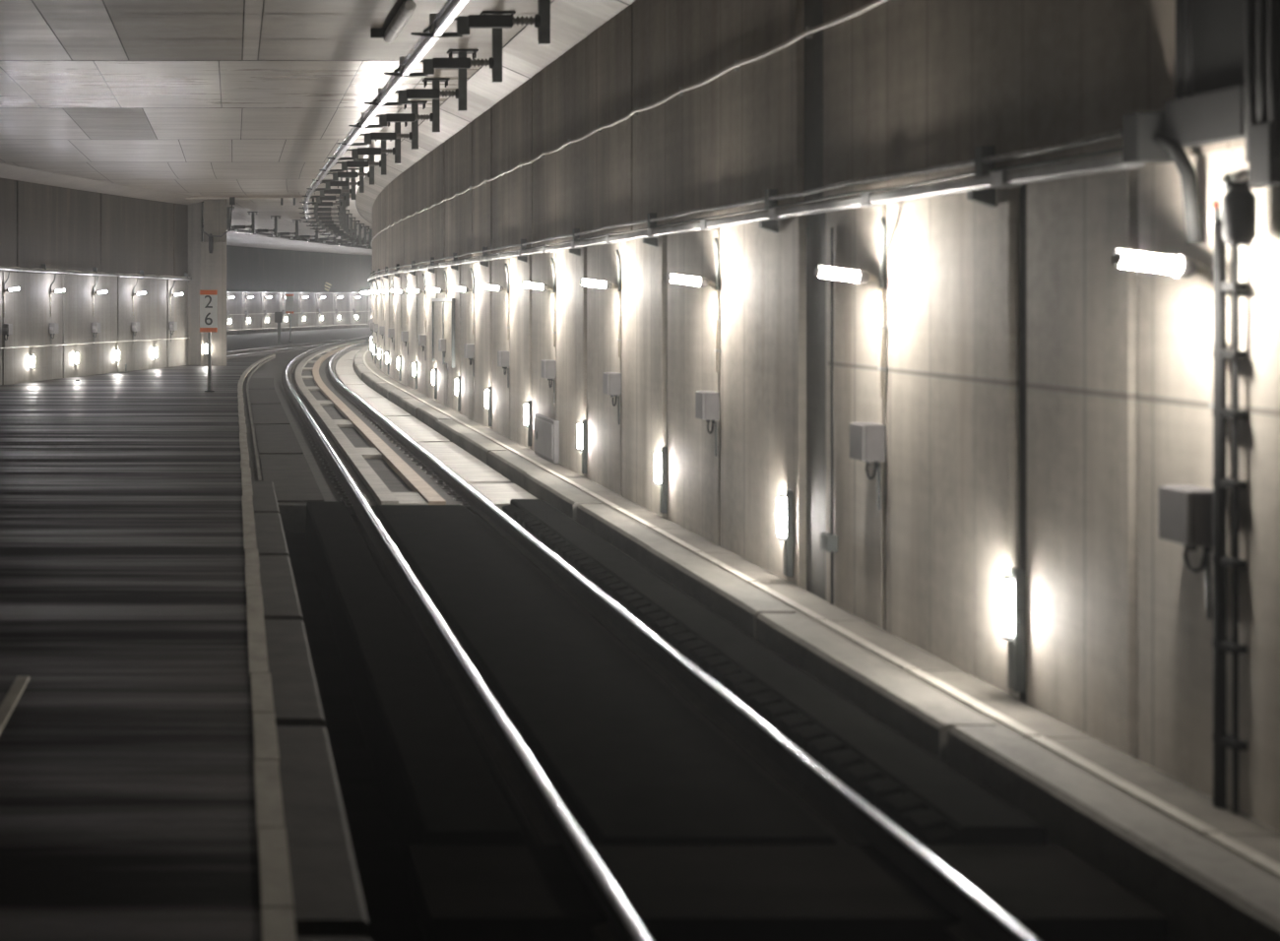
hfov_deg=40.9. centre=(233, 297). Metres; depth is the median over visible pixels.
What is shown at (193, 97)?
ceiling
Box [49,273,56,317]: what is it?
conduit
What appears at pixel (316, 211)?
support
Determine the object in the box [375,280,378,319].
conduit
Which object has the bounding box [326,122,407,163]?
support
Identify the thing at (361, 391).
slab
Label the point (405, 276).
conduit
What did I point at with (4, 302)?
conduit
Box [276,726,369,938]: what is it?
block
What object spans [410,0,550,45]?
support
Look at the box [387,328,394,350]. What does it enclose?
junction box
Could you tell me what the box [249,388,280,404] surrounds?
slab
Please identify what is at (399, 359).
lamp
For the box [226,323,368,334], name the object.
trim
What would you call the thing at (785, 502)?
lamp
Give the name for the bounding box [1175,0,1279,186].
cable bundle
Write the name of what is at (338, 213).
support
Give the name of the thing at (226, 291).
duct
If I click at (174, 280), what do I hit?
conduit
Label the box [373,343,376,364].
lamp
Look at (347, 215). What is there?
support
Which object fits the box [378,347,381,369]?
lamp
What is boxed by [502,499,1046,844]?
panel
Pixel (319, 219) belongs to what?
support
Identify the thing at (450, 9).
rail
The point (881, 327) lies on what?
conduit
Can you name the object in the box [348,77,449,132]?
support
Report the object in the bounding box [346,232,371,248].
support
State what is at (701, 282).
lamp
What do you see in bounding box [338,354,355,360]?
slab
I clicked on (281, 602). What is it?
block
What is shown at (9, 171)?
trim
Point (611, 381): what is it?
junction box
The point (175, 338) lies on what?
cable
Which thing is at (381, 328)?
junction box
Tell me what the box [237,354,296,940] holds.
curb
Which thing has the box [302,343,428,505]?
trim
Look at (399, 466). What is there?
trim
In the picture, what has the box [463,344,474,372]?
junction box
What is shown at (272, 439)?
slab
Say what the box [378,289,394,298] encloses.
lamp
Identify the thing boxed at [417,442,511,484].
slab
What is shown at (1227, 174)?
conduit
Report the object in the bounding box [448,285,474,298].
lamp
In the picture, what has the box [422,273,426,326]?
conduit
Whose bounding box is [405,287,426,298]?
lamp
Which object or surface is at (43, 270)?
duct
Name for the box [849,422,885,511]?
junction box
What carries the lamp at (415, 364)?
attached to the wall at (1042, 392)
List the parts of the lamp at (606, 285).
elbow arm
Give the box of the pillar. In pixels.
[188,198,226,366]
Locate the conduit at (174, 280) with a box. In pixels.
[169,279,175,316]
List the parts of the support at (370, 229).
post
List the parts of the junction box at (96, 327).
lid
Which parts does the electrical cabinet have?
door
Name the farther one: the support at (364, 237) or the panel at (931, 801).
the support at (364, 237)
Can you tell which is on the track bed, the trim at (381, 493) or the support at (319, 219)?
the trim at (381, 493)
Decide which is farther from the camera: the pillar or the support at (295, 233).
the support at (295, 233)
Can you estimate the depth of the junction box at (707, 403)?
15.85 m
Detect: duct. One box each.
[0,263,191,281]
[226,291,360,293]
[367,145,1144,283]
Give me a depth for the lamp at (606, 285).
19.92 m
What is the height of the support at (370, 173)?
0.920 m
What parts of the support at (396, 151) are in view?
steady arm, arm, post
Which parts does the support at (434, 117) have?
steady arm, arm, post, ceiling plate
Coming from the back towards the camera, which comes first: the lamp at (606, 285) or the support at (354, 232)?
the support at (354, 232)
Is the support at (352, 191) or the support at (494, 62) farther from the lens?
the support at (352, 191)
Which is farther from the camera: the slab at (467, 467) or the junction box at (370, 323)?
the junction box at (370, 323)
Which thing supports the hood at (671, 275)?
attached to the lamp at (701, 282)
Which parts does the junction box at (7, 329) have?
lid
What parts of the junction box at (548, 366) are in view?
lid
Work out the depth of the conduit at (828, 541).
12.85 m
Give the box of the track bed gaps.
[284,514,848,940]
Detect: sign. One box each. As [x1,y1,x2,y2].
[199,290,217,391]
[285,294,293,342]
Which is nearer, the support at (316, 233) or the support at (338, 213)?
the support at (338, 213)
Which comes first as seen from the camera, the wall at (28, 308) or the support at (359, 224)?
the wall at (28, 308)
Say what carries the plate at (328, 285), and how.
attached to the wall at (248, 269)
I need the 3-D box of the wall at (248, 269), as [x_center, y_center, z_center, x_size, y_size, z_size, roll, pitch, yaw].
[5.372,-2.115,112.702,44.337,3.350,121.404,0,0,0]
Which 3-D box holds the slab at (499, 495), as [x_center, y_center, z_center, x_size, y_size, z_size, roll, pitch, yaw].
[3.640,2.660,21.850,0.640,0.080,2.220,0,0,0]
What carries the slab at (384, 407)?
on the track bed
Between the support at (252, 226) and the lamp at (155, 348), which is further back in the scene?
the support at (252, 226)
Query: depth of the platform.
11.52 m
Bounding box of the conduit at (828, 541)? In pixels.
[820,227,837,604]
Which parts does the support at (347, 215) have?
arm, post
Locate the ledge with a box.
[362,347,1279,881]
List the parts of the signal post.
post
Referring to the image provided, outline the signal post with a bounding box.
[274,312,282,344]
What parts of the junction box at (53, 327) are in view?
lid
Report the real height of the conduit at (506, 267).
1.308 m
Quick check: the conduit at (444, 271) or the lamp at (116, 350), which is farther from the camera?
the lamp at (116, 350)
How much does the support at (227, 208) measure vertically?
0.920 m
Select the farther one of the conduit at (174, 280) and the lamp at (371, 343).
the lamp at (371, 343)
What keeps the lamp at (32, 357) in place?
attached to the wall at (28, 308)
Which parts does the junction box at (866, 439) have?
lid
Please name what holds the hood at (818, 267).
attached to the lamp at (857, 276)
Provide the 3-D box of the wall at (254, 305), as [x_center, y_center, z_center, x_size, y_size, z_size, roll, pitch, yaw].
[6.813,1.220,114.857,47.220,3.320,125.715,0,0,0]
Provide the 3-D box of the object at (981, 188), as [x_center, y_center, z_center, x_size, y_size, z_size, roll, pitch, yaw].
[9.829,-0.750,62.317,10.592,0.380,108.034,0,0,0]
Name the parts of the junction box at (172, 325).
lid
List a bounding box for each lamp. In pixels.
[1,287,20,296]
[29,354,34,369]
[49,288,65,297]
[73,351,78,365]
[92,290,108,298]
[115,348,119,362]
[131,291,146,299]
[153,346,157,359]
[169,292,184,300]
[204,342,207,354]
[369,290,384,298]
[370,340,373,359]
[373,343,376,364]
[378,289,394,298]
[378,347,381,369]
[385,350,389,374]
[389,288,408,298]
[396,355,401,381]
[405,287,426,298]
[412,360,417,388]
[425,286,447,298]
[432,367,437,398]
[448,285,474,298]
[454,376,460,411]
[480,283,510,298]
[485,385,491,426]
[521,281,556,298]
[523,399,531,446]
[577,418,586,473]
[579,278,621,299]
[654,446,667,513]
[667,273,719,299]
[776,489,793,576]
[814,265,886,300]
[999,567,1025,692]
[1111,249,1213,301]
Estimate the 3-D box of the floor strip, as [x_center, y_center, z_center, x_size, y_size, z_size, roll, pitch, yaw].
[-1.430,2.590,3.550,0.090,0.020,15.100,0,0,0]
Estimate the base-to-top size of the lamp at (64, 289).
0.274 m
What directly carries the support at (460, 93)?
attached to the ceiling
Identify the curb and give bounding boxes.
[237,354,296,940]
[353,344,1279,940]
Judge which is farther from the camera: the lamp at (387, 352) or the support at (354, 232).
the support at (354, 232)
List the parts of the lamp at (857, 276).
elbow arm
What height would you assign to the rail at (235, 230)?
0.140 m
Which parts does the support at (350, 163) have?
steady arm, arm, post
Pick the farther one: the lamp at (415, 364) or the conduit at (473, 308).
the lamp at (415, 364)
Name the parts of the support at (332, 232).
arm, post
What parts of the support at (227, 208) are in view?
post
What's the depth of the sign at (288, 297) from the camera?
97.00 m
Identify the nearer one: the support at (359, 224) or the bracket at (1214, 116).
the bracket at (1214, 116)
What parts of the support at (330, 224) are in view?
arm, post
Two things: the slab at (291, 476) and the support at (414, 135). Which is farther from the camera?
the support at (414, 135)
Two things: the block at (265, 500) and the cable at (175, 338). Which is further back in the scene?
the cable at (175, 338)
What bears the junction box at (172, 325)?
attached to the wall at (28, 308)
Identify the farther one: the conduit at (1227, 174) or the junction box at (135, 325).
the junction box at (135, 325)
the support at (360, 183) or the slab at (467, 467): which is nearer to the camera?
the slab at (467, 467)
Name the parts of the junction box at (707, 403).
lid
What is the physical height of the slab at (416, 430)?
0.080 m
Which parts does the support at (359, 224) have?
post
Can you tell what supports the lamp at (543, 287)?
attached to the wall at (1042, 392)
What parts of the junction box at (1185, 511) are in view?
lid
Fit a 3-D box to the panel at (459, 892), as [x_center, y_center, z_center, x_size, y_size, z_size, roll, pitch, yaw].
[2.400,2.725,7.365,3.120,0.190,0.930,0,0,0]
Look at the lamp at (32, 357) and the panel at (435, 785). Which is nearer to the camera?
the panel at (435, 785)
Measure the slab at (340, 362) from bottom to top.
0.080 m
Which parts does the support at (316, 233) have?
arm, post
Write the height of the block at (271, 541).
0.425 m
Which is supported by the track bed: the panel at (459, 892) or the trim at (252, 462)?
the trim at (252, 462)
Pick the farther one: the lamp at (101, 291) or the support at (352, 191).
the lamp at (101, 291)
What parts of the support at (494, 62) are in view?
steady arm, arm, post, ceiling plate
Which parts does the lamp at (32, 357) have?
plate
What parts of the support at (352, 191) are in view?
steady arm, arm, post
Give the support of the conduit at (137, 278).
attached to the wall at (28, 308)
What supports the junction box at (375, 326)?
attached to the wall at (1042, 392)
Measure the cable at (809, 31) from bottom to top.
0.096 m
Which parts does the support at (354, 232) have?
post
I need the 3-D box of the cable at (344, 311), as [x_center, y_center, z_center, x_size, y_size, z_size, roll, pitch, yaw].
[4.975,1.260,115.404,39.860,0.043,107.006,0,0,0]
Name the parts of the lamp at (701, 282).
elbow arm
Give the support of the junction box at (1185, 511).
attached to the wall at (1042, 392)
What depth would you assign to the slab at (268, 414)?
36.82 m
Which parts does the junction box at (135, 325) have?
lid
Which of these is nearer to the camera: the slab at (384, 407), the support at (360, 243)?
the slab at (384, 407)
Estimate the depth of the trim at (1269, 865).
9.62 m
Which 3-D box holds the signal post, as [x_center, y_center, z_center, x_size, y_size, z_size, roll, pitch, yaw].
[2.555,1.755,91.980,0.420,1.850,0.280,0,0,0]
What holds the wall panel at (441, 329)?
attached to the wall at (1042, 392)
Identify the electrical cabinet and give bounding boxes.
[534,413,559,463]
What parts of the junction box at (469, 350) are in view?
lid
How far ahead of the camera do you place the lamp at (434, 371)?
37.98 m
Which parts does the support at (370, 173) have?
steady arm, arm, post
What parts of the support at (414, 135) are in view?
steady arm, arm, post, ceiling plate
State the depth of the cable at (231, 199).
60.17 m
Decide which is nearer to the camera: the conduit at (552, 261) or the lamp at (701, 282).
the lamp at (701, 282)
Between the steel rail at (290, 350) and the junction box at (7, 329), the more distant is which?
the steel rail at (290, 350)
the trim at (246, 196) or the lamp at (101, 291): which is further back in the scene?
the trim at (246, 196)
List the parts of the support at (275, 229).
arm, post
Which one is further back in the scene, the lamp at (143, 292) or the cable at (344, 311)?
the cable at (344, 311)
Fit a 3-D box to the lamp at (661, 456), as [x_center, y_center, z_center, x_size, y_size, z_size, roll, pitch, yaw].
[4.692,2.005,17.905,0.116,0.730,0.160,0,0,0]
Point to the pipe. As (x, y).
(1115, 134)
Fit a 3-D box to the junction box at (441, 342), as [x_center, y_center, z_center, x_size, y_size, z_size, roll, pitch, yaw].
[4.652,1.243,36.145,0.174,0.636,0.290,0,0,0]
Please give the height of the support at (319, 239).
0.920 m
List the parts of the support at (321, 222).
arm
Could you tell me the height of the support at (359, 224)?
0.920 m
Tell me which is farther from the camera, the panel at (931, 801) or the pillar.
the pillar
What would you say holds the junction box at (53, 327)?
attached to the wall at (28, 308)
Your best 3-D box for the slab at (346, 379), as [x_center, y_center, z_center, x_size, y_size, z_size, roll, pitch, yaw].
[3.757,2.660,52.310,0.659,0.080,6.195,0,0,2]
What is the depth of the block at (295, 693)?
11.17 m
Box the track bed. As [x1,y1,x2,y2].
[226,327,511,532]
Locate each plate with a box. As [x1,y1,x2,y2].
[324,280,331,292]
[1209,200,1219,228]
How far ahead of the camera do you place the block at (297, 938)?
6.59 m
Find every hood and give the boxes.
[669,273,699,277]
[816,265,857,271]
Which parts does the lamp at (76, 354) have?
plate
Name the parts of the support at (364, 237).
post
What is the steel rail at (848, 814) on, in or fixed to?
on the track bed
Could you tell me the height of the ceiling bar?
0.180 m
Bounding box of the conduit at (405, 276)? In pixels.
[404,275,408,323]
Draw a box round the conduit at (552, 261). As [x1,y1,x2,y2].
[550,257,556,347]
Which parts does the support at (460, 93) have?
steady arm, arm, post, ceiling plate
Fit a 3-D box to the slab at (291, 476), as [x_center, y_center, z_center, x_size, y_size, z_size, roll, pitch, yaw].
[0.815,2.675,24.400,0.750,0.050,6.200,0,0,0]
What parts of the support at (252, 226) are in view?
arm, post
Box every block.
[251,481,279,513]
[254,512,289,557]
[258,556,302,621]
[264,620,324,727]
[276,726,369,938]
[296,937,372,940]
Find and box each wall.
[0,177,188,385]
[226,245,372,292]
[226,292,372,329]
[372,0,1244,275]
[372,147,1279,831]
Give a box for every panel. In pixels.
[305,501,523,925]
[375,505,834,844]
[408,844,1168,940]
[431,298,454,367]
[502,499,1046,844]
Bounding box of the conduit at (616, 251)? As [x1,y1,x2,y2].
[615,249,622,357]
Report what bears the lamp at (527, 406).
attached to the wall at (1042, 392)
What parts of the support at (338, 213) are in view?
arm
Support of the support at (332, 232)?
attached to the ceiling
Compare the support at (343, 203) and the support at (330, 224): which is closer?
the support at (343, 203)
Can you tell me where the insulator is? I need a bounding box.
[208,233,213,253]
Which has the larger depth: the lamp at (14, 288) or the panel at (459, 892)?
the lamp at (14, 288)
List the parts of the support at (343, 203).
arm, post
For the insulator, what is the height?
0.750 m
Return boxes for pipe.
[370,129,1122,275]
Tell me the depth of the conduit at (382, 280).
52.06 m
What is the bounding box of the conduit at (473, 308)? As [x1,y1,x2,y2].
[470,267,474,334]
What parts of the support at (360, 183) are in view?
steady arm, arm, ceiling plate, post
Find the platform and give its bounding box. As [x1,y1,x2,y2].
[0,361,262,940]
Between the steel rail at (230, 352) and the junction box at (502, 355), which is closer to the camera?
the junction box at (502, 355)
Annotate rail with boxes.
[202,224,372,249]
[226,338,346,355]
[226,344,320,360]
[280,335,652,940]
[303,0,468,220]
[324,340,1041,940]
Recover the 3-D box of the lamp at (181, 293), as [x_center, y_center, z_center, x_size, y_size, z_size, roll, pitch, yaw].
[-2.119,-0.040,60.760,0.562,0.274,0.116,0,0,22]
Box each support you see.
[202,206,234,229]
[229,211,258,232]
[245,215,280,236]
[266,219,302,239]
[289,223,319,241]
[298,186,345,211]
[299,177,351,206]
[299,192,343,216]
[300,199,342,220]
[302,168,359,199]
[302,200,342,224]
[306,158,369,192]
[307,205,347,228]
[310,209,349,231]
[312,154,374,185]
[312,226,339,244]
[314,213,352,234]
[319,139,391,175]
[319,217,356,237]
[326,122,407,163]
[327,220,360,239]
[328,229,357,246]
[330,223,364,241]
[336,101,427,149]
[336,226,369,244]
[343,228,372,246]
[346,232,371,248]
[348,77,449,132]
[350,242,369,246]
[364,49,478,111]
[384,10,515,82]
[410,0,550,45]
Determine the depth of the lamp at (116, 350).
56.36 m
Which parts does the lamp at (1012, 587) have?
plate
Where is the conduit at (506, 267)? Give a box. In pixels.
[505,263,510,339]
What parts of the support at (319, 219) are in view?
arm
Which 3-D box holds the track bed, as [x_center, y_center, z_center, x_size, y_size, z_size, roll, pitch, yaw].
[-5.563,2.980,92.125,64.193,0.600,142.250,0,0,0]
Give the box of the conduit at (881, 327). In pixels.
[877,216,888,397]
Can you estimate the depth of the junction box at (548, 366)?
23.91 m
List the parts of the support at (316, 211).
arm, post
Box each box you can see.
[1,323,12,349]
[49,322,58,342]
[91,322,100,345]
[131,321,139,343]
[169,321,177,342]
[369,321,374,333]
[373,323,378,335]
[379,325,384,346]
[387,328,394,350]
[401,331,408,354]
[418,334,426,351]
[438,338,447,368]
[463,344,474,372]
[497,350,509,387]
[541,359,556,402]
[602,372,621,424]
[695,390,719,456]
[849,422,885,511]
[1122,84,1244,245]
[1158,484,1213,619]
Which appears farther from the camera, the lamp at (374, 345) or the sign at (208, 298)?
the lamp at (374, 345)
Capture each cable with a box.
[0,337,190,348]
[203,196,235,237]
[229,311,368,315]
[370,0,886,247]
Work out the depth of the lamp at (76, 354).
53.19 m
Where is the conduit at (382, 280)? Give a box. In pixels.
[382,279,384,319]
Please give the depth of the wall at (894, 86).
14.37 m
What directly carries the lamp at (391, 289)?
attached to the wall at (1042, 392)
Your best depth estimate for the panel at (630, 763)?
10.26 m
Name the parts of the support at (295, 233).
arm, post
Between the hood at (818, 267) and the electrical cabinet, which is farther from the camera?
the electrical cabinet
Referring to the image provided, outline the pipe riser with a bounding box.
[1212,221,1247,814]
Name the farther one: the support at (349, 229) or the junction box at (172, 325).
the support at (349, 229)
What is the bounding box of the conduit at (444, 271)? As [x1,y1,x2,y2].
[444,270,447,320]
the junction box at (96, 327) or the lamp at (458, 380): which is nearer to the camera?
the lamp at (458, 380)
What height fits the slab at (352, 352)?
0.080 m
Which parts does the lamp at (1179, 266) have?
elbow arm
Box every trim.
[0,163,207,204]
[183,194,351,198]
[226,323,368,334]
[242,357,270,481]
[295,339,398,505]
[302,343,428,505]
[312,340,446,505]
[363,348,1279,878]
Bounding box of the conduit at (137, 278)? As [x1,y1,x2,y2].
[131,277,137,316]
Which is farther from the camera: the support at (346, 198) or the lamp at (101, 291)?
the lamp at (101, 291)
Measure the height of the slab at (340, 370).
0.080 m
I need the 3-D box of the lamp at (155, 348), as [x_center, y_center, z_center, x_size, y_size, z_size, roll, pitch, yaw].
[-2.826,2.028,59.527,0.116,0.460,0.150,0,0,21]
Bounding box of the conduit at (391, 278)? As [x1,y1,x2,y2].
[390,277,394,321]
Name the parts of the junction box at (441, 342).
lid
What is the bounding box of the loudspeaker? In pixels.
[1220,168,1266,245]
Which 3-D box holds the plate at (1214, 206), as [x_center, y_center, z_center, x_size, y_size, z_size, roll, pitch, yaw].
[4.683,-0.395,7.775,0.035,0.130,0.030,0,0,0]
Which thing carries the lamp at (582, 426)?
attached to the wall at (1042, 392)
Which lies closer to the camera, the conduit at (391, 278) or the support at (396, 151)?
the support at (396, 151)
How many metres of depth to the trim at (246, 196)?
60.36 m
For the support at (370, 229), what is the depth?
89.81 m
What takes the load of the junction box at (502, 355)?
attached to the wall at (1042, 392)
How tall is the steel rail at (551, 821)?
0.200 m
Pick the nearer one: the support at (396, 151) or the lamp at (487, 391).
the lamp at (487, 391)
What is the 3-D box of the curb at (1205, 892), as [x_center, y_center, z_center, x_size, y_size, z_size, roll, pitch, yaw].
[10.920,2.606,60.972,13.869,0.388,129.884,0,0,0]
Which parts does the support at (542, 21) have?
steady arm, arm, post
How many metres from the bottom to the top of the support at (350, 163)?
0.920 m
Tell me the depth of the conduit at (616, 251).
19.88 m
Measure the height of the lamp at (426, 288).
0.254 m
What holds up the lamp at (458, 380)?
attached to the wall at (1042, 392)
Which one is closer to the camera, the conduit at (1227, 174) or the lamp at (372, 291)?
the conduit at (1227, 174)
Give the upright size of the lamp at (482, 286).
0.254 m
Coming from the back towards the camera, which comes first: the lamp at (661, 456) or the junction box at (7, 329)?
the junction box at (7, 329)
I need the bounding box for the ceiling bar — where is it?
[370,0,416,43]
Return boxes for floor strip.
[0,676,29,734]
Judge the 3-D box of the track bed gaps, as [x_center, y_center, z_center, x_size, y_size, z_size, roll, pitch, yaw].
[-7.310,3.040,8.500,24.700,0.480,25.000,0,0,0]
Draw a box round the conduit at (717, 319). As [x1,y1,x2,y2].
[713,237,720,372]
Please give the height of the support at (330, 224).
0.920 m
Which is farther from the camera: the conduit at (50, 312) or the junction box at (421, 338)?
the conduit at (50, 312)
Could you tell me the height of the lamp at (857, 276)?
0.254 m
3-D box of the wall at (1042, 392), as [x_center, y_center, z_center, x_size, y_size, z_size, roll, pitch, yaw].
[15.682,1.090,70.981,21.884,3.580,149.962,0,0,0]
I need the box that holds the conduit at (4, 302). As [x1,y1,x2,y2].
[2,270,9,317]
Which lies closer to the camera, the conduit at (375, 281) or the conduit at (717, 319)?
the conduit at (717, 319)
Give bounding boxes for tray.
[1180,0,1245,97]
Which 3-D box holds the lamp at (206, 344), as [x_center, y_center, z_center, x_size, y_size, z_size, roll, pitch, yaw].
[-1.020,1.950,61.842,0.150,0.460,0.116,0,0,0]
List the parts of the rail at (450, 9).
joint plate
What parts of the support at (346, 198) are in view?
arm, post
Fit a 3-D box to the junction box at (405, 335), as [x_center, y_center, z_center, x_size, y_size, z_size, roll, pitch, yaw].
[4.652,1.243,44.205,0.174,0.636,0.290,0,0,0]
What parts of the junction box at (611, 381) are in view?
lid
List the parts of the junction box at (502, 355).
lid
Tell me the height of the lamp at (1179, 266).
0.254 m
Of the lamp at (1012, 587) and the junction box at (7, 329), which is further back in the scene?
the junction box at (7, 329)
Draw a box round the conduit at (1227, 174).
[1209,173,1231,408]
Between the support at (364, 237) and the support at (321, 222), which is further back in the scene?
the support at (364, 237)
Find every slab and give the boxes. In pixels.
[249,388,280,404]
[251,403,289,424]
[254,424,303,454]
[258,453,323,502]
[335,360,353,366]
[335,366,355,376]
[337,374,365,385]
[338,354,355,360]
[344,384,383,398]
[345,350,358,354]
[361,397,411,416]
[384,416,449,444]
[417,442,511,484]
[468,483,537,509]
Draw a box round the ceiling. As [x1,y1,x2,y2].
[0,0,636,255]
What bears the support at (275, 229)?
attached to the ceiling

